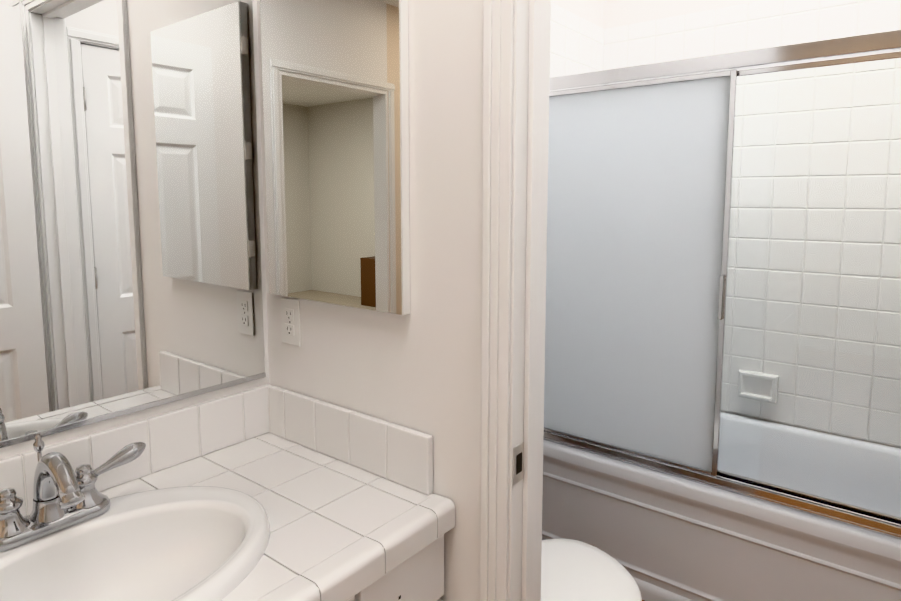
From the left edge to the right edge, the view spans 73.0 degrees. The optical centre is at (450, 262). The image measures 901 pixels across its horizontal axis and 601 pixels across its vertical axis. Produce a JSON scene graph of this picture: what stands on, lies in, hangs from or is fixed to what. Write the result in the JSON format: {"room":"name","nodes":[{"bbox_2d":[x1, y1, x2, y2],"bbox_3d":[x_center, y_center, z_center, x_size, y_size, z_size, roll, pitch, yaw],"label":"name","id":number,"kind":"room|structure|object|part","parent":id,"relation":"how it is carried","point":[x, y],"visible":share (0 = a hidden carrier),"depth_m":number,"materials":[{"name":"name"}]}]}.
{"room":"bathroom","nodes":[
{"label":"bathroom","id":0,"kind":"room"},
{"bbox_2d":[0,0,268,458],"bbox_3d":[-1.512,0.005,0.356,0.120,2.720,3.420,5,8,38],"label":"wall","id":1,"kind":"structure","parent":0,"point":[27,446],"depth_m":1.48,"materials":[{"name":"white paint"}]},
{"bbox_2d":[0,0,265,447],"bbox_3d":[-1.053,-0.214,0.810,0.008,1.185,1.834,5,8,38],"label":"mirror","id":2,"kind":"object","parent":1,"relation":"attached to","point":[130,265],"visible":1,"depth_m":1.28,"materials":[{"name":"silver metal"}]},
{"bbox_2d":[257,0,482,600],"bbox_3d":[-0.200,-0.109,1.416,0.856,2.720,0.120,5,8,38],"label":"wall","id":3,"kind":"structure","parent":0,"point":[418,368],"depth_m":1.22,"materials":[{"name":"white paint"}]},
{"bbox_2d":[281,298,300,346],"bbox_3d":[-0.400,0.148,1.520,0.072,0.116,0.008,5,8,38],"label":"electrical outlet","id":4,"kind":"object","parent":3,"relation":"attached to","point":[290,318],"visible":1,"depth_m":1.51,"materials":[{"name":"white plastic"}]},
{"bbox_2d":[260,0,409,314],"bbox_3d":[-0.271,-0.268,1.361,0.458,0.724,0.025,5,8,38],"label":"medicine cabinet mirror","id":5,"kind":"object","parent":3,"relation":"attached to","point":[335,82],"visible":1,"depth_m":1.33,"materials":[{"name":"silver mirror"}]},
{"bbox_2d":[480,0,513,600],"bbox_3d":[0.455,0.219,0.842,1.002,2.190,0.017,5,8,38],"label":"trim","id":6,"kind":"structure","parent":3,"relation":"attached to","point":[498,23],"depth_m":1.12,"materials":[{"name":"white paint"}]},
{"bbox_2d":[507,0,550,600],"bbox_3d":[0.451,0.229,0.934,0.804,2.150,0.120,5,8,38],"label":"door frame","id":7,"kind":"structure","parent":3,"relation":"attached to","point":[531,70],"depth_m":1.14,"materials":[{"name":"white paint"}]},
{"bbox_2d":[551,0,603,27],"bbox_3d":[0.173,-0.213,2.378,0.120,2.720,1.860,5,8,38],"label":"wall","id":8,"kind":"structure","parent":0,"point":[591,11],"depth_m":2.74,"materials":[{"name":"white paint"}]},
{"bbox_2d":[550,2,603,76],"bbox_3d":[0.449,0.025,2.650,0.008,2.190,0.876,5,8,38],"label":"tile","id":9,"kind":"structure","parent":8,"relation":"attached to","point":[576,44],"depth_m":2.64,"materials":[{"name":"white tile"}]},
{"bbox_2d":[603,0,900,448],"bbox_3d":[1.403,-0.227,2.513,1.640,2.720,0.120,5,8,38],"label":"wall","id":10,"kind":"structure","parent":0,"point":[617,13],"depth_m":2.72,"materials":[{"name":"white paint"}]},
{"bbox_2d":[603,0,900,446],"bbox_3d":[1.316,-0.195,2.503,1.518,1.723,0.008,5,8,38],"label":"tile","id":11,"kind":"structure","parent":10,"relation":"attached to","point":[754,25],"depth_m":2.42,"materials":[{"name":"white tile"}]},
{"bbox_2d":[737,369,778,403],"bbox_3d":[1.290,0.524,2.564,0.150,0.115,0.050,5,8,38],"label":"soap dish","id":12,"kind":"object","parent":10,"relation":"attached to","point":[755,391],"depth_m":2.56,"materials":[{"name":"white ceramic"}]},
{"bbox_3d":[0.898,1.228,1.930,2.280,0.050,2.060,5,8,38],"label":"floor","id":13,"kind":"structure","parent":0,"visible":0},
{"bbox_2d":[541,538,641,600],"bbox_3d":[0.148,0.834,1.722,0.784,0.780,0.490,5,8,38],"label":"toilet","id":14,"kind":"object","parent":13,"relation":"on","point":[573,570],"visible":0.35,"depth_m":1.60,"materials":[{"name":"white ceramic"}]},
{"bbox_2d":[542,412,900,600],"bbox_3d":[1.065,0.929,2.303,1.498,0.464,0.802,5,8,38],"label":"bathtub","id":15,"kind":"object","parent":13,"relation":"on","point":[658,536],"visible":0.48,"depth_m":2.08,"materials":[{"name":"white ceramic"}]},
{"bbox_2d":[543,30,900,539],"bbox_3d":[0.846,0.046,1.930,1.496,1.368,0.062,5,8,38],"label":"shower enclosure","id":16,"kind":"object","parent":15,"relation":"on","point":[640,171],"visible":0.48,"depth_m":2.04,"materials":[{"name":"glass"}]},
{"bbox_3d":[0.569,0.033,2.143,0.734,1.264,0.005,5,8,38],"label":"glass","id":17,"kind":"part","parent":16,"relation":"part of","materials":[{"name":"white glass"}]},
{"bbox_3d":[0.848,0.109,1.909,0.012,0.140,0.020,5,8,38],"label":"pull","id":18,"kind":"part","parent":16,"relation":"part of","materials":[{"name":"silver metal"}]},
{"bbox_3d":[1.143,0.079,1.719,0.712,1.264,0.005,5,8,38],"label":"glass","id":19,"kind":"part","parent":16,"relation":"part of","materials":[{"name":"clear glass"}]},
{"bbox_3d":[-0.867,1.452,-0.143,2.100,0.050,3.400,5,8,38],"label":"floor","id":20,"kind":"structure","parent":0,"visible":0},
{"bbox_2d":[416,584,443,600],"bbox_3d":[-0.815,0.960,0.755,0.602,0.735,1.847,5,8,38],"label":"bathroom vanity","id":21,"kind":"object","parent":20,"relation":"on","point":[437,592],"depth_m":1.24,"materials":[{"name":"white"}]},
{"bbox_2d":[0,384,454,600],"bbox_3d":[-0.807,0.548,0.705,0.622,0.265,1.847,5,8,38],"label":"countertop","id":22,"kind":"structure","parent":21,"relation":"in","point":[267,492],"depth_m":1.17,"materials":[{"name":"white tile"}]},
{"bbox_2d":[0,433,146,553],"bbox_3d":[-0.680,0.393,1.054,0.164,0.165,0.345,5,8,38],"label":"faucet","id":23,"kind":"object","parent":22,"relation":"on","point":[66,505],"depth_m":1.07,"materials":[{"name":"silver metal"}]},
{"bbox_3d":[-0.181,0.943,1.088,0.018,0.447,0.520,5,8,38],"label":"door","id":24,"kind":"part","parent":21,"relation":"part of","materials":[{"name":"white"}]},
{"bbox_3d":[-0.092,0.628,1.167,0.018,0.137,0.233,5,8,38],"label":"drawer","id":25,"kind":"part","parent":21,"relation":"part of","materials":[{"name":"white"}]}
]}

